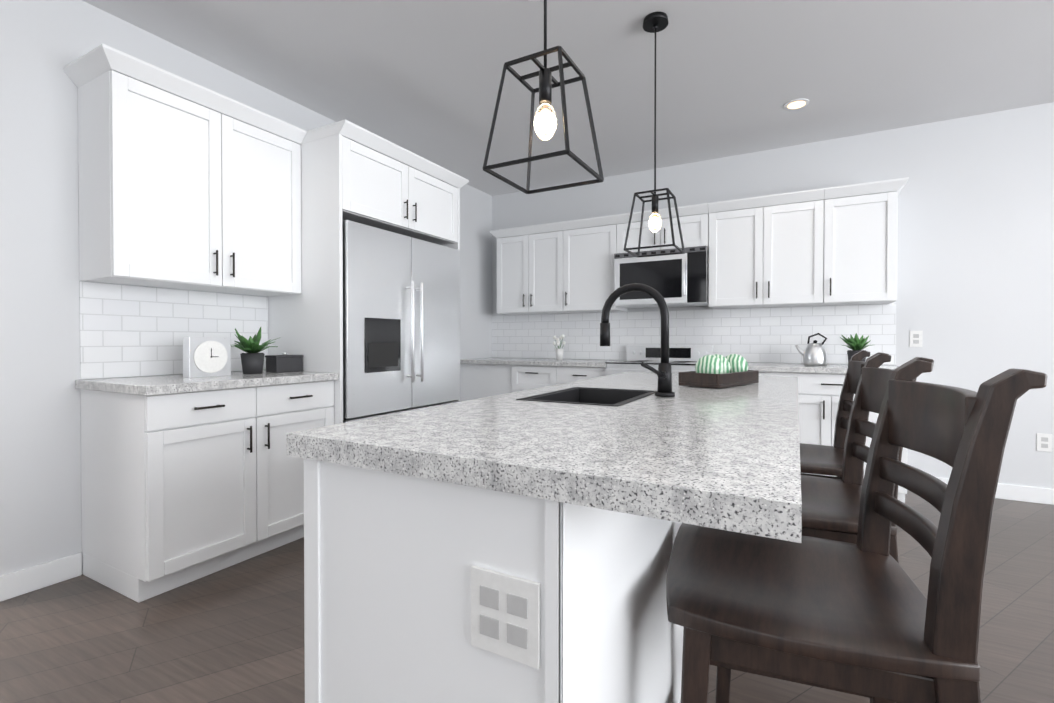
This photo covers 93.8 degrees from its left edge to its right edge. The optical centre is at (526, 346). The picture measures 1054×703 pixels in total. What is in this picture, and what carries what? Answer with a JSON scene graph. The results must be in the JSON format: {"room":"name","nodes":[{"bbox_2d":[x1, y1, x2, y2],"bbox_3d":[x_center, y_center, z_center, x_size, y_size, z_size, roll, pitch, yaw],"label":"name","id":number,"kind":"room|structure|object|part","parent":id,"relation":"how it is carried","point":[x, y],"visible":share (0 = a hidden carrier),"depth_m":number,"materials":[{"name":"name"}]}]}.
{"room":"kitchen","nodes":[
{"label":"kitchen","id":0,"kind":"room"},
{"bbox_2d":[0,0,491,575],"bbox_3d":[-1.353,-0.287,3.752,0.120,2.676,3.835,0,1,29],"label":"wall","id":1,"kind":"structure","parent":0,"point":[44,44],"depth_m":2.21,"materials":[{"name":"paint"}]},
{"bbox_2d":[0,552,81,601],"bbox_3d":[-2.145,1.014,2.174,0.015,0.105,0.284,0,1,29],"label":"baseboard","id":2,"kind":"structure","parent":1,"relation":"attached to","point":[26,580],"depth_m":2.17,"materials":[{"name":"white wood"}]},
{"bbox_2d":[79,281,267,378],"bbox_3d":[-1.856,-0.079,2.700,0.008,0.456,0.928,0,1,29],"label":"backsplash","id":3,"kind":"structure","parent":1,"relation":"attached to","point":[129,331],"depth_m":2.54,"materials":[{"name":"tile"}]},
{"bbox_2d":[64,43,306,296],"bbox_3d":[-1.703,-0.788,2.581,0.380,0.962,0.978,0,1,29],"label":"upper cabinet","id":4,"kind":"object","parent":1,"relation":"attached to","point":[185,184],"visible":1,"depth_m":2.37,"materials":[{"name":"white wood"}]},
{"bbox_2d":[300,119,468,244],"bbox_3d":[-1.040,-1.032,3.454,0.703,0.492,1.190,0,1,29],"label":"upper cabinet","id":5,"kind":"object","parent":1,"relation":"attached to","point":[381,191],"depth_m":3.18,"materials":[{"name":"white wood"}]},
{"bbox_3d":[-1.040,-1.243,3.452,0.703,0.070,1.190,0,1,29],"label":"fridge crown molding","id":6,"kind":"part","parent":5,"relation":"part of","materials":[{"name":"white wood"}]},
{"bbox_2d":[0,490,1053,702],"bbox_3d":[-0.707,1.112,0.651,10.000,0.060,8.922,0,1,29],"label":"floor","id":7,"kind":"structure","parent":0,"point":[233,633],"depth_m":1.82,"materials":[{"name":"brown wood"}]},
{"bbox_2d":[80,380,333,602],"bbox_3d":[-1.576,0.628,2.555,0.641,0.870,0.928,0,1,29],"label":"base cabinet","id":8,"kind":"object","parent":7,"relation":"on","point":[179,489],"visible":0.96,"depth_m":2.22,"materials":[{"name":"white wood"}]},
{"bbox_2d":[75,370,337,395],"bbox_3d":[-1.580,0.173,2.541,0.643,0.040,0.948,0,1,29],"label":"countertop","id":9,"kind":"structure","parent":8,"relation":"on","point":[156,385],"depth_m":2.25,"materials":[{"name":"stone"}]},
{"bbox_2d":[183,337,230,377],"bbox_3d":[-1.621,0.053,2.506,0.067,0.200,0.200,0,1,29],"label":"clock","id":10,"kind":"object","parent":9,"relation":"on","point":[206,356],"visible":1,"depth_m":2.47,"materials":[{"name":"white metal"}]},
{"bbox_2d":[231,327,277,373],"bbox_3d":[-1.517,0.020,2.740,0.295,0.262,0.268,0,1,29],"label":"plant","id":11,"kind":"object","parent":9,"relation":"on","point":[252,360],"visible":1,"depth_m":2.70,"materials":[{"name":"green plant"}]},
{"bbox_2d":[265,352,302,372],"bbox_3d":[-1.418,0.093,2.886,0.106,0.114,0.176,0,1,29],"label":"box","id":12,"kind":"object","parent":9,"relation":"on","point":[284,362],"visible":1,"depth_m":2.83,"materials":[{"name":"black metal"}]},
{"bbox_2d":[268,134,342,424],"bbox_3d":[-1.342,-0.072,2.963,0.653,2.262,0.022,0,1,29],"label":"panel","id":13,"kind":"object","parent":7,"relation":"on","point":[307,323],"visible":0.33,"depth_m":2.88,"materials":[{"name":"white wood"}]},
{"bbox_2d":[342,220,459,422],"bbox_3d":[-1.025,0.156,3.429,0.710,1.797,1.080,0,1,29],"label":"fridge","id":14,"kind":"object","parent":7,"relation":"on","point":[401,323],"visible":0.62,"depth_m":3.16,"materials":[{"name":"silver metal"}]},
{"bbox_2d":[442,188,459,400],"bbox_3d":[-0.806,-0.082,3.945,0.653,2.262,0.022,0,1,29],"label":"panel","id":15,"kind":"object","parent":7,"relation":"on","point":[456,246],"visible":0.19,"depth_m":3.78,"materials":[{"name":"white wood"}]},
{"bbox_2d":[287,448,683,702],"bbox_3d":[0.292,0.631,1.701,0.573,0.880,2.072,0,1,29],"label":"kitchen island","id":16,"kind":"object","parent":7,"relation":"on","point":[391,550],"depth_m":0.80,"materials":[{"name":"white wood"}]},
{"bbox_2d":[471,565,539,668],"bbox_3d":[-0.032,0.382,0.699,0.112,0.116,0.008,0,1,29],"label":"outlet","id":17,"kind":"object","parent":16,"relation":"attached to","point":[505,615],"visible":1,"depth_m":0.69,"materials":[{"name":"white plastic"}]},
{"bbox_2d":[287,372,801,542],"bbox_3d":[0.424,0.172,1.628,0.825,0.040,2.100,0,1,29],"label":"island countertop","id":18,"kind":"structure","parent":16,"relation":"on","point":[727,458],"depth_m":0.80,"materials":[{"name":"grey stone"}]},
{"bbox_2d":[515,384,656,403],"bbox_3d":[0.206,0.283,1.538,0.304,0.264,0.434,0,1,29],"label":"sink","id":19,"kind":"object","parent":18,"relation":"in","point":[578,393],"depth_m":1.70,"materials":[{"name":"black metal"}]},
{"bbox_2d":[600,283,674,396],"bbox_3d":[0.318,-0.023,1.495,0.237,0.347,0.152,0,1,29],"label":"faucet","id":20,"kind":"object","parent":18,"relation":"on","point":[663,372],"visible":1,"depth_m":1.49,"materials":[{"name":"black metal"}]},
{"bbox_2d":[678,354,758,387],"bbox_3d":[0.746,0.088,1.908,0.340,0.116,0.160,-1,1,-43],"label":"tray","id":21,"kind":"object","parent":18,"relation":"on","point":[717,371],"visible":1,"depth_m":1.81,"materials":[{"name":"brown wood"}]},
{"bbox_2d":[460,364,511,401],"bbox_3d":[-0.262,0.604,5.001,0.602,0.870,0.608,0,1,29],"label":"base cabinet","id":22,"kind":"object","parent":7,"relation":"on","point":[477,381],"depth_m":4.76,"materials":[{"name":"white wood"}]},
{"bbox_2d":[460,358,620,367],"bbox_3d":[0.137,0.151,4.759,1.530,0.040,0.643,0,1,29],"label":"countertop","id":23,"kind":"structure","parent":22,"relation":"on","point":[551,362],"depth_m":4.55,"materials":[{"name":"stone"}]},
{"bbox_2d":[553,334,565,359],"bbox_3d":[0.316,0.009,4.692,0.112,0.246,0.133,0,1,29],"label":"flowers","id":24,"kind":"object","parent":23,"relation":"on","point":[559,353],"visible":1,"depth_m":4.67,"materials":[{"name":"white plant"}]},
{"bbox_2d":[512,365,563,392],"bbox_3d":[0.230,0.606,4.733,0.518,0.870,0.608,0,1,29],"label":"base cabinet","id":25,"kind":"object","parent":7,"relation":"on","point":[524,377],"depth_m":4.47,"materials":[{"name":"white wood"}]},
{"bbox_2d":[564,366,606,382],"bbox_3d":[0.609,0.608,4.525,0.469,0.870,0.608,0,1,29],"label":"base cabinet","id":26,"kind":"object","parent":7,"relation":"on","point":[571,374],"depth_m":4.25,"materials":[{"name":"white wood"}]},
{"bbox_2d":[605,345,713,375],"bbox_3d":[1.126,0.522,4.180,0.760,1.050,0.711,0,1,29],"label":"range","id":27,"kind":"object","parent":7,"relation":"on","point":[684,358],"visible":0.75,"depth_m":4.30,"materials":[{"name":"silver metal"}]},
{"bbox_2d":[759,372,774,375],"bbox_3d":[1.700,0.614,3.930,0.480,0.870,0.608,0,1,29],"label":"base cabinet","id":28,"kind":"object","parent":7,"relation":"on","point":[760,373],"depth_m":3.56,"materials":[{"name":"white wood"}]},
{"bbox_2d":[747,362,898,373],"bbox_3d":[2.043,0.161,3.718,1.282,0.040,0.643,0,1,29],"label":"countertop","id":29,"kind":"structure","parent":28,"relation":"on","point":[803,368],"depth_m":3.50,"materials":[{"name":"stone"}]},
{"bbox_2d":[795,333,826,365],"bbox_3d":[2.113,0.021,3.670,0.211,0.242,0.154,0,1,29],"label":"kettle","id":30,"kind":"object","parent":29,"relation":"on","point":[814,353],"visible":1,"depth_m":3.61,"materials":[{"name":"silver metal"}]},
{"bbox_2d":[840,333,870,361],"bbox_3d":[2.386,0.024,3.568,0.218,0.237,0.241,0,1,29],"label":"plant","id":31,"kind":"object","parent":29,"relation":"on","point":[855,344],"visible":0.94,"depth_m":3.53,"materials":[{"name":"green plant"}]},
{"bbox_2d":[715,354,933,702],"bbox_3d":[0.853,0.550,1.526,0.528,1.050,0.480,0,1,23],"label":"stool","id":32,"kind":"object","parent":7,"relation":"on","point":[830,508],"visible":0.23,"depth_m":1.53,"materials":[{"name":"brown wood"}]},
{"bbox_2d":[775,372,906,502],"bbox_3d":[2.227,0.617,3.642,0.842,0.870,0.608,0,1,29],"label":"base cabinet","id":33,"kind":"object","parent":7,"relation":"on","point":[818,397],"depth_m":3.41,"materials":[{"name":"white wood"}]},
{"bbox_2d":[800,351,888,483],"bbox_3d":[1.153,0.544,2.069,0.536,1.050,0.486,0,1,29],"label":"stool","id":34,"kind":"object","parent":7,"relation":"on","point":[821,460],"visible":0.17,"depth_m":2.10,"materials":[{"name":"brown wood"}]},
{"bbox_2d":[666,360,1047,702],"bbox_3d":[0.556,0.555,0.983,0.528,1.050,0.480,0,1,21],"label":"stool","id":35,"kind":"object","parent":7,"relation":"on","point":[864,616],"visible":0.98,"depth_m":0.85,"materials":[{"name":"brown wood"}]},
{"bbox_2d":[82,0,1053,195],"bbox_3d":[-0.707,-1.624,0.624,10.000,0.060,8.922,0,1,29],"label":"ceiling","id":36,"kind":"structure","parent":0,"point":[421,78],"depth_m":2.85,"materials":[{"name":"paint"}]},
{"bbox_2d":[482,0,603,193],"bbox_3d":[0.049,-1.028,1.315,0.246,1.145,0.246,0,1,29],"label":"pendant light","id":37,"kind":"object","parent":36,"relation":"hanging from","point":[545,121],"visible":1,"depth_m":1.30,"materials":[{"name":"black metal"}]},
{"bbox_2d":[624,12,684,257],"bbox_3d":[0.633,-1.039,2.437,0.246,1.145,0.246,0,1,29],"label":"pendant light","id":38,"kind":"object","parent":36,"relation":"hanging from","point":[654,22],"visible":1,"depth_m":2.43,"materials":[{"name":"black metal"}]},
{"bbox_2d":[784,98,808,109],"bbox_3d":[1.802,-1.616,3.298,0.148,0.008,0.148,0,1,2],"label":"recessed light","id":39,"kind":"object","parent":36,"relation":"in","point":[795,104],"depth_m":3.29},
{"bbox_2d":[492,102,1053,488],"bbox_3d":[1.403,-0.294,4.500,10.000,2.676,0.120,0,1,29],"label":"wall","id":40,"kind":"structure","parent":0,"point":[974,302],"depth_m":3.53,"materials":[{"name":"paint"}]},
{"bbox_2d":[490,222,571,314],"bbox_3d":[0.059,-0.746,4.942,0.786,0.831,0.380,0,1,29],"label":"upper cabinet","id":41,"kind":"object","parent":40,"relation":"attached to","point":[529,270],"visible":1,"depth_m":4.80,"materials":[{"name":"white wood"}]},
{"bbox_2d":[561,215,626,312],"bbox_3d":[0.633,-0.743,4.629,0.519,0.831,0.380,0,1,29],"label":"upper cabinet","id":42,"kind":"object","parent":40,"relation":"attached to","point":[589,248],"visible":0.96,"depth_m":4.51,"materials":[{"name":"white wood"}]},
{"bbox_2d":[615,203,708,252],"bbox_3d":[1.200,-0.985,4.316,0.773,0.341,0.380,0,1,29],"label":"upper cabinet","id":43,"kind":"object","parent":40,"relation":"attached to","point":[694,221],"visible":0.62,"depth_m":4.16,"materials":[{"name":"white wood"}]},
{"bbox_2d":[614,246,708,307],"bbox_3d":[1.185,-0.582,4.293,0.767,0.455,0.443,0,1,29],"label":"microwave","id":44,"kind":"object","parent":43,"relation":"attached to","point":[679,280],"visible":0.88,"depth_m":4.11,"materials":[{"name":"silver metal"}]},
{"bbox_2d":[492,304,895,364],"bbox_3d":[1.188,-0.097,4.546,3.580,0.456,0.008,0,1,29],"label":"backsplash","id":45,"kind":"structure","parent":40,"relation":"attached to","point":[771,335],"depth_m":4.28,"materials":[{"name":"tile"}]},
{"bbox_2d":[708,188,823,308],"bbox_3d":[1.894,-0.736,3.940,0.804,0.831,0.380,0,1,29],"label":"upper cabinet","id":46,"kind":"object","parent":40,"relation":"attached to","point":[765,251],"visible":1,"depth_m":3.80,"materials":[{"name":"white wood"}]},
{"bbox_2d":[822,177,908,305],"bbox_3d":[2.462,-0.733,3.629,0.489,0.831,0.380,0,1,29],"label":"upper cabinet","id":47,"kind":"object","parent":40,"relation":"attached to","point":[860,242],"visible":0.96,"depth_m":3.52,"materials":[{"name":"white wood"}]},
{"bbox_2d":[910,331,922,346],"bbox_3d":[2.864,-0.055,3.631,0.075,0.118,0.008,0,1,29],"label":"outlet","id":48,"kind":"object","parent":40,"relation":"attached to","point":[916,338],"visible":1,"depth_m":3.63,"materials":[{"name":"white plastic"}]},
{"bbox_2d":[936,477,1053,504],"bbox_3d":[4.214,1.007,2.900,3.280,0.105,0.015,0,1,29],"label":"baseboard","id":49,"kind":"structure","parent":40,"relation":"attached to","point":[1026,493],"depth_m":3.35,"materials":[{"name":"white wood"}]},
{"bbox_2d":[1036,433,1051,451],"bbox_3d":[3.470,0.645,3.307,0.075,0.118,0.008,0,1,29],"label":"outlet","id":50,"kind":"object","parent":40,"relation":"attached to","point":[1044,442],"visible":1,"depth_m":3.31,"materials":[{"name":"white plastic"}]}
]}

